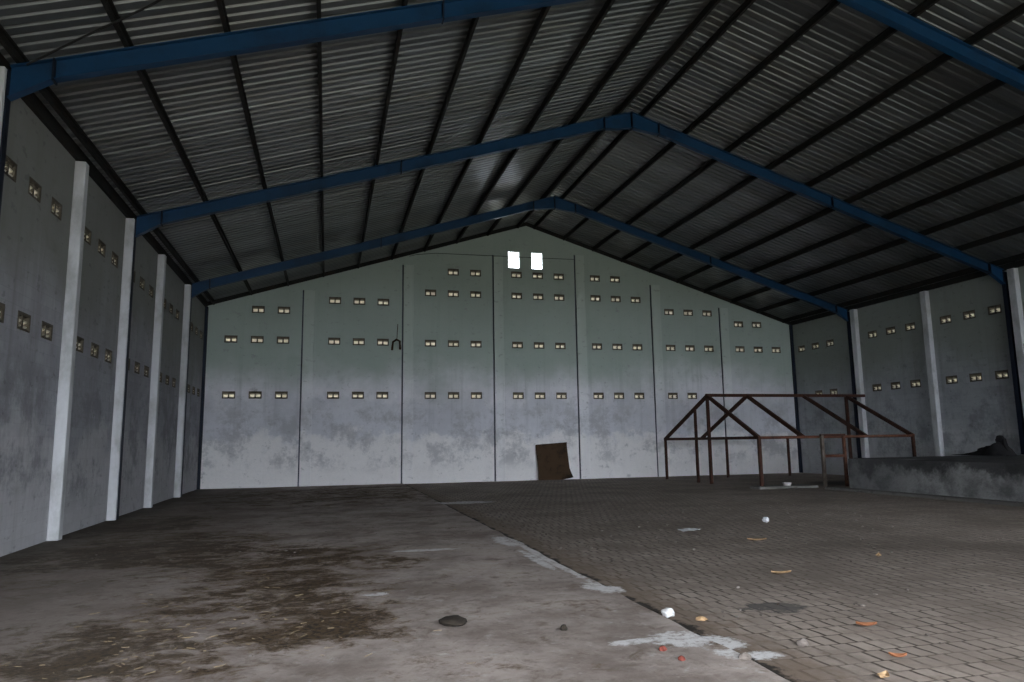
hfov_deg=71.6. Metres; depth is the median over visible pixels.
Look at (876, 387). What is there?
block
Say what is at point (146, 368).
block
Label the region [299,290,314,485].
concrete pillar
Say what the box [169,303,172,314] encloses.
block
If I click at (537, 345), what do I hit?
block
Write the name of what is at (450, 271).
block
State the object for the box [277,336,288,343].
block
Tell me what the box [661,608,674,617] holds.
lump
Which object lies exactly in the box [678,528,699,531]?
paper scrap
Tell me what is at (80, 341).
block
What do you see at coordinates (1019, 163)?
roof purlin
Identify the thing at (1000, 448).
heap
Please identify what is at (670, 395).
block
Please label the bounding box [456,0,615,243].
roof purlin
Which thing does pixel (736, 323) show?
block
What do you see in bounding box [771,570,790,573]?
fallen leaf
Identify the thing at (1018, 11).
roof purlin
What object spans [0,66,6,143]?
concrete pillar
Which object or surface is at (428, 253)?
cable
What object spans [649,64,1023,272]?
roof purlin
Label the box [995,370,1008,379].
block
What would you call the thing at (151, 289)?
block
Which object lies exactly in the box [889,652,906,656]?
fallen leaf
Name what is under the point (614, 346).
block
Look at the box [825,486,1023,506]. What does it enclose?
strip
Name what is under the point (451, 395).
block
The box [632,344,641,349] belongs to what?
block
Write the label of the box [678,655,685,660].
crumb
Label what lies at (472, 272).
block
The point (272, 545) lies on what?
floor stain
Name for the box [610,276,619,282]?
block
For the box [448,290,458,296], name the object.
block
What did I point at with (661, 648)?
crumb
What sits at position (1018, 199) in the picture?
roof purlin
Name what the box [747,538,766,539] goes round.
fallen leaf
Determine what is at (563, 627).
stone
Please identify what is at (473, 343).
block
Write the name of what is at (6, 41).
roof purlin
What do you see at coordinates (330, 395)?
block
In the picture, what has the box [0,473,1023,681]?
floor
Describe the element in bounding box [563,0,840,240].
roof purlin
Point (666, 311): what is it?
block
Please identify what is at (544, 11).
roof purlin
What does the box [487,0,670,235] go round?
roof purlin
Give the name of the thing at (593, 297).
block
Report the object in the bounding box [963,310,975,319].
block
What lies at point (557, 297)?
block
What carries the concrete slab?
on the floor
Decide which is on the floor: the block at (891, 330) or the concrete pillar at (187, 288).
the concrete pillar at (187, 288)
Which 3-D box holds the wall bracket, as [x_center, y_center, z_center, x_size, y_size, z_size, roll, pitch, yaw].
[-4.765,-0.161,29.253,0.410,1.104,0.200,1,-8,-14]
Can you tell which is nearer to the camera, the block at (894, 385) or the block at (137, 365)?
the block at (137, 365)
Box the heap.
[953,435,1016,455]
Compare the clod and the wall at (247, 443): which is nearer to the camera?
the clod
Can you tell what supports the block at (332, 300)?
in the wall at (247, 443)
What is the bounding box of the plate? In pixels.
[535,442,572,479]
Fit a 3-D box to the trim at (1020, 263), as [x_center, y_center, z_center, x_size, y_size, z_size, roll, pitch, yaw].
[17.557,-3.121,18.480,0.220,0.188,32.760,1,-8,-14]
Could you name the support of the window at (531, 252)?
in the wall at (247, 443)
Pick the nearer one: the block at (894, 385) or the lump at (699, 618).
the lump at (699, 618)
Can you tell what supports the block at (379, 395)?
in the wall at (247, 443)
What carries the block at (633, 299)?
in the wall at (247, 443)
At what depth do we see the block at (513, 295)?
30.90 m
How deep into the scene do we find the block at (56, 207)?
12.47 m
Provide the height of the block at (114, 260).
0.284 m
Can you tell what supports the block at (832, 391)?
in the wall at (973, 414)
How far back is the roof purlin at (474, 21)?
16.28 m
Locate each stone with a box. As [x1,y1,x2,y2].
[560,624,567,630]
[738,653,751,658]
[797,638,808,645]
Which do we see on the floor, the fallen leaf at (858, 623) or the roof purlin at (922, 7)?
the fallen leaf at (858, 623)
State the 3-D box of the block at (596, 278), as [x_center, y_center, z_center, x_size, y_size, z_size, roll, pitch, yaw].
[3.709,-2.803,31.989,0.474,0.284,0.162,1,-8,-14]
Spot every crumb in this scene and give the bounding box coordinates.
[659,646,666,651]
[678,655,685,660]
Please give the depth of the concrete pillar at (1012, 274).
22.72 m
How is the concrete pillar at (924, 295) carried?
on the floor
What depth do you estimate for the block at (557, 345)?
31.09 m
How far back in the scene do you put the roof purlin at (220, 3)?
13.97 m
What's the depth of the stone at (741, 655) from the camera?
5.16 m
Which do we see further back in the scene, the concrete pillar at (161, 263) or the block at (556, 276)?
the block at (556, 276)
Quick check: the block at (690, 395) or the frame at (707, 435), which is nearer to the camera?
the frame at (707, 435)
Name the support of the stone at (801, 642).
on the floor
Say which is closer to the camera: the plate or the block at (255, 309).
the block at (255, 309)
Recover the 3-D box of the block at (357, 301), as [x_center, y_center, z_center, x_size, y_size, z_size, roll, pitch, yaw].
[-6.281,-1.620,29.210,0.474,0.284,0.162,1,-8,-14]
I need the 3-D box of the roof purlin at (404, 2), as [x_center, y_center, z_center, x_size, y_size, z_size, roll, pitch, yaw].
[-2.258,-5.375,13.650,0.062,0.180,32.780,1,-8,-14]
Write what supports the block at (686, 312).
in the wall at (247, 443)
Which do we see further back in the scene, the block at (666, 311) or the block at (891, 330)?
the block at (666, 311)
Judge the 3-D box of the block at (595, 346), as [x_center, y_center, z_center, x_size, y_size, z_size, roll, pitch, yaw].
[3.753,0.251,31.555,0.474,0.284,0.162,1,-8,-14]
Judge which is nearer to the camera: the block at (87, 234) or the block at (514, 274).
the block at (87, 234)
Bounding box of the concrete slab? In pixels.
[750,484,817,489]
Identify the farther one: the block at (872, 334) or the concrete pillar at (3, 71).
the block at (872, 334)
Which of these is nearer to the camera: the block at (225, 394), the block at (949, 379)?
the block at (949, 379)
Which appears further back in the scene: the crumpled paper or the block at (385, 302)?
the block at (385, 302)
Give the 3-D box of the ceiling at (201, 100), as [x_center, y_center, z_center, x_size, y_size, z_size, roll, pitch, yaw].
[-1.786,-5.641,13.844,13.467,4.267,33.640,1,-8,-14]
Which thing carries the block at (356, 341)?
in the wall at (247, 443)
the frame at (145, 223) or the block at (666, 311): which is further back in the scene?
the block at (666, 311)
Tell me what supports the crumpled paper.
on the floor
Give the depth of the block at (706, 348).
32.90 m
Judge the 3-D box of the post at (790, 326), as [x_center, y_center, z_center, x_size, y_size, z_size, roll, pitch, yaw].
[13.431,2.684,33.588,0.118,6.970,0.118,1,-8,-14]
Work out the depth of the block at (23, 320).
11.25 m
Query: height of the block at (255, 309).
0.284 m
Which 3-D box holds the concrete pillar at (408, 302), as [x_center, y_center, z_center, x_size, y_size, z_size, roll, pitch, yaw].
[-4.272,1.276,29.212,0.424,9.030,0.048,1,-8,-14]
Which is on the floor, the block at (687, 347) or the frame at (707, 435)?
the frame at (707, 435)
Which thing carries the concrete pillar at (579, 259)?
on the floor
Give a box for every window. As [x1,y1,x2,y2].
[508,251,519,268]
[531,252,542,269]
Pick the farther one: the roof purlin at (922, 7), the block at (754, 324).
the block at (754, 324)
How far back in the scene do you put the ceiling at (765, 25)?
20.22 m
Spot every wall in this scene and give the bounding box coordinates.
[0,98,204,556]
[200,226,798,488]
[793,266,1023,474]
[848,455,1023,501]
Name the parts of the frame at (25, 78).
splice plate, brace rod, splice plate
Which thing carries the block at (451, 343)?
in the wall at (247, 443)
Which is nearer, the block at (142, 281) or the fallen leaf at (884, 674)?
the fallen leaf at (884, 674)
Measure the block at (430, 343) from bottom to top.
0.284 m
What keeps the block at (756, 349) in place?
in the wall at (247, 443)
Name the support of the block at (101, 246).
in the wall at (34, 243)
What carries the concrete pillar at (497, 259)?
on the floor
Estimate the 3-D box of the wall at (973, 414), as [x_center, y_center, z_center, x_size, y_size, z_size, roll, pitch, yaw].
[17.642,0.437,17.983,0.150,7.000,32.760,1,-8,-14]
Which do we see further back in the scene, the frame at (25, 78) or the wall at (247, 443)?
the wall at (247, 443)
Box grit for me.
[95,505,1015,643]
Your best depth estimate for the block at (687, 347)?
32.65 m
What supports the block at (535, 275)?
in the wall at (247, 443)
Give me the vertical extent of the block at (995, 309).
0.284 m
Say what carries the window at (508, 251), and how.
in the wall at (247, 443)
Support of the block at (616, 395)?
in the wall at (247, 443)
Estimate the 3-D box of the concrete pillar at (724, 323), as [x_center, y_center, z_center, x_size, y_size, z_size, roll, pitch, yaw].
[9.989,2.256,32.789,0.424,7.690,0.048,1,-8,-14]
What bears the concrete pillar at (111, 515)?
on the floor
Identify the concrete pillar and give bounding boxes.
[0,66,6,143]
[46,161,88,540]
[106,218,134,520]
[143,254,166,507]
[174,284,190,497]
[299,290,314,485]
[402,265,413,483]
[493,255,505,480]
[575,255,590,478]
[651,285,665,476]
[719,308,736,474]
[850,309,869,457]
[919,291,944,455]
[1007,268,1023,416]
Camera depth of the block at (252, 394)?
27.65 m
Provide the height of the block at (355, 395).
0.284 m
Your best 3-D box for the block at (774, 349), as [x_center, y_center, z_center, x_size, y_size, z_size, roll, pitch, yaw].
[12.544,0.437,33.821,0.474,0.284,0.162,1,-8,-14]
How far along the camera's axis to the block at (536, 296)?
31.14 m
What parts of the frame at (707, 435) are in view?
post, post, king post, post, post, post, post, rail, rail, eave rail, post, king post, post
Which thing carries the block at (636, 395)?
in the wall at (247, 443)
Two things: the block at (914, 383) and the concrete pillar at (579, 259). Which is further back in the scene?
the concrete pillar at (579, 259)
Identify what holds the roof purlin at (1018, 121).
attached to the ceiling at (765, 25)
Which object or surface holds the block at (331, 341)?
in the wall at (247, 443)
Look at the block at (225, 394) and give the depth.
27.41 m
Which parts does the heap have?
knob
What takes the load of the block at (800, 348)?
in the wall at (973, 414)
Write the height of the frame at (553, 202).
10.996 m
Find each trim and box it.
[0,53,207,306]
[207,222,789,324]
[790,260,1023,324]
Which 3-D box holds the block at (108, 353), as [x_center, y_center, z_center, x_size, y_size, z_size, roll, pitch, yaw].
[-8.915,0.330,15.537,0.162,0.284,0.474,1,-8,-14]
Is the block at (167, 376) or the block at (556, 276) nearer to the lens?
the block at (167, 376)
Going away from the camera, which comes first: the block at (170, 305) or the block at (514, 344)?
the block at (170, 305)
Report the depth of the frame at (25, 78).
11.28 m
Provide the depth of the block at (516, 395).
30.30 m
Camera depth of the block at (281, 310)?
28.37 m
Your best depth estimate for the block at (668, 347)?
32.41 m
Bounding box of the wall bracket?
[391,324,400,349]
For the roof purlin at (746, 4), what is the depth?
19.00 m
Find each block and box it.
[0,302,4,322]
[4,155,17,182]
[17,310,30,332]
[28,177,41,202]
[41,321,52,340]
[51,197,61,220]
[76,336,83,352]
[84,226,91,245]
[90,342,98,358]
[98,239,105,257]
[105,348,111,363]
[111,251,118,267]
[134,361,139,373]
[139,276,144,290]
[144,365,148,377]
[149,284,153,297]
[165,375,168,384]
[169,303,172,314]
[172,377,175,387]
[222,391,234,398]
[224,335,236,342]
[249,391,261,398]
[251,336,263,342]
[252,306,264,312]
[275,391,287,398]
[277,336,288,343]
[278,307,289,313]
[327,392,338,398]
[328,338,339,344]
[329,297,340,303]
[352,392,363,398]
[353,298,364,304]
[353,338,364,344]
[376,392,387,398]
[377,339,388,345]
[378,299,388,305]
[425,289,435,295]
[425,340,435,346]
[425,392,435,398]
[448,269,458,275]
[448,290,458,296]
[448,340,458,346]
[448,392,458,398]
[470,270,480,276]
[470,291,480,297]
[471,341,481,347]
[471,392,481,398]
[511,271,521,277]
[511,292,521,298]
[512,342,522,347]
[513,392,523,398]
[532,272,542,278]
[533,293,542,299]
[534,342,543,348]
[535,392,544,398]
[554,273,563,279]
[554,294,563,300]
[555,343,565,348]
[556,392,566,398]
[590,275,599,281]
[590,295,600,301]
[592,343,601,349]
[593,392,603,398]
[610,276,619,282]
[611,296,620,301]
[612,344,621,349]
[614,393,623,398]
[631,297,640,302]
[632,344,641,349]
[634,393,643,398]
[664,309,673,314]
[666,345,675,350]
[668,393,677,398]
[683,309,692,315]
[685,345,694,350]
[687,393,696,398]
[702,310,711,316]
[704,346,713,351]
[734,321,742,326]
[735,346,744,351]
[752,322,760,327]
[754,347,762,352]
[772,347,780,352]
[798,345,804,351]
[812,342,818,349]
[826,339,833,346]
[830,389,837,393]
[868,330,876,338]
[872,384,881,390]
[886,326,895,334]
[891,382,900,389]
[905,322,914,330]
[910,379,920,387]
[940,315,950,324]
[946,375,957,383]
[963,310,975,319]
[969,373,981,381]
[988,304,1001,314]
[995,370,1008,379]
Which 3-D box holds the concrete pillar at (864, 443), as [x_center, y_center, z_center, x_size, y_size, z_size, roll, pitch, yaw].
[14.460,2.105,29.481,0.198,6.930,0.250,1,-8,-14]
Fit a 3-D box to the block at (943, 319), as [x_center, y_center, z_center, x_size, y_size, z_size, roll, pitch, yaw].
[15.699,-0.768,25.605,0.162,0.284,0.474,1,-8,-14]
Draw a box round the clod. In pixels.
[438,615,466,625]
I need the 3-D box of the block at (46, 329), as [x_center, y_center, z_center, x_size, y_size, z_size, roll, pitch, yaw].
[-8.023,-0.170,12.116,0.162,0.284,0.474,1,-8,-14]
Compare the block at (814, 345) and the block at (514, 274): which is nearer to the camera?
the block at (514, 274)
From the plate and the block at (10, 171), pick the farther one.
the plate
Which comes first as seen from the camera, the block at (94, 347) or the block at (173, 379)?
the block at (94, 347)
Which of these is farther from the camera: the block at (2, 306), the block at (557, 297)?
the block at (557, 297)
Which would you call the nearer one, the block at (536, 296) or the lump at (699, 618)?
the lump at (699, 618)
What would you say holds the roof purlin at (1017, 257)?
attached to the ceiling at (765, 25)
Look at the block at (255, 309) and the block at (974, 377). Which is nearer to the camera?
the block at (974, 377)
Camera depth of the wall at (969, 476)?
18.65 m
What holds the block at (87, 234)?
in the wall at (34, 243)
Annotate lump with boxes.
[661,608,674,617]
[695,616,707,620]
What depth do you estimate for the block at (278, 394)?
27.89 m
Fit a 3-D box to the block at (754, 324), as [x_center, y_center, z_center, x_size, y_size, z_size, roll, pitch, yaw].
[11.588,-0.757,33.746,0.474,0.284,0.162,1,-8,-14]
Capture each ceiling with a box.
[0,0,723,300]
[527,0,1023,321]
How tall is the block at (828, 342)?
0.284 m
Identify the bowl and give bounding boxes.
[782,482,790,485]
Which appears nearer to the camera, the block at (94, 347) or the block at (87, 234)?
the block at (87, 234)
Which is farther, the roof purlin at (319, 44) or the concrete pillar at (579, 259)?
the concrete pillar at (579, 259)
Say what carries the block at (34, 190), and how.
in the wall at (34, 243)
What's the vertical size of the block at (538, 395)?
0.284 m
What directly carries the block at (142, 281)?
in the wall at (34, 243)
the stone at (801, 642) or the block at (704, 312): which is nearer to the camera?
the stone at (801, 642)
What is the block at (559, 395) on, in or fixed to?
in the wall at (247, 443)
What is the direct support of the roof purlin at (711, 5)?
attached to the ceiling at (201, 100)
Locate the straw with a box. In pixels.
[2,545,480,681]
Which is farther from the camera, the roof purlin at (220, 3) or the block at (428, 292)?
the block at (428, 292)
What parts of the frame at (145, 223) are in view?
apex plate, splice plate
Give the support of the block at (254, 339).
in the wall at (247, 443)
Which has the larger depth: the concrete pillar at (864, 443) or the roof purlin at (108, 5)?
the concrete pillar at (864, 443)
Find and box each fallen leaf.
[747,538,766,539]
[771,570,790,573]
[856,621,876,625]
[877,671,889,677]
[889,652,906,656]
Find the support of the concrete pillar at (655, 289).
on the floor
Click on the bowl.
(784, 483)
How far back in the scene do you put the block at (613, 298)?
32.06 m
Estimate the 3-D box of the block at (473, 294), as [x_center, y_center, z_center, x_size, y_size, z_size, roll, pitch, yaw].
[-1.573,-1.980,30.491,0.474,0.284,0.162,1,-8,-14]
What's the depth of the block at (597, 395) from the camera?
31.21 m
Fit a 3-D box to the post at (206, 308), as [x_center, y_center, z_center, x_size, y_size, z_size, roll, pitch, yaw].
[-11.802,2.122,27.087,0.108,6.970,0.118,1,-8,-14]
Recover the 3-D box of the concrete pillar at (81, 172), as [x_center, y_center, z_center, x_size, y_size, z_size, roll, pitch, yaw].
[-8.064,0.071,12.916,0.188,6.930,0.200,1,-8,-14]
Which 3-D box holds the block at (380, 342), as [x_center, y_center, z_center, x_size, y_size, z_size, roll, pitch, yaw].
[-5.318,0.059,29.216,0.474,0.284,0.162,1,-8,-14]
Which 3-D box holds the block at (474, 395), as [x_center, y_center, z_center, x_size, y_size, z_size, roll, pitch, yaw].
[-1.512,2.301,29.882,0.474,0.284,0.162,1,-8,-14]
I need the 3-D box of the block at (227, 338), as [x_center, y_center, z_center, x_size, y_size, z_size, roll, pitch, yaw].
[-10.982,-0.067,27.757,0.474,0.284,0.162,1,-8,-14]
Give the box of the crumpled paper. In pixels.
[762,517,768,522]
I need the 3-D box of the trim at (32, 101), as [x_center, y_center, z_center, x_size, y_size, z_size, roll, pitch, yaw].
[-7.867,-3.711,11.933,0.220,0.234,32.760,1,-8,-14]
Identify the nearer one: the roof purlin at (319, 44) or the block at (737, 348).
the roof purlin at (319, 44)
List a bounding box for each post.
[197,307,208,488]
[789,325,802,472]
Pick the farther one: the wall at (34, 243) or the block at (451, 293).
the block at (451, 293)
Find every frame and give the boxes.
[0,0,1023,214]
[116,111,1023,519]
[181,196,861,496]
[664,394,916,486]
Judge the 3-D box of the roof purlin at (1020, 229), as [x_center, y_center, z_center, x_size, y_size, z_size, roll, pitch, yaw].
[15.753,-3.699,18.104,0.062,0.180,32.780,1,-8,-14]
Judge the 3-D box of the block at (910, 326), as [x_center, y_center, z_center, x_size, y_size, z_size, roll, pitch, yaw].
[15.294,-0.541,27.157,0.162,0.284,0.474,1,-8,-14]
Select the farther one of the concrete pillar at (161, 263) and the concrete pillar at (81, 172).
the concrete pillar at (161, 263)
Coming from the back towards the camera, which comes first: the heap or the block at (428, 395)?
the block at (428, 395)
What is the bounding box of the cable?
[411,253,573,259]
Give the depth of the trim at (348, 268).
30.83 m

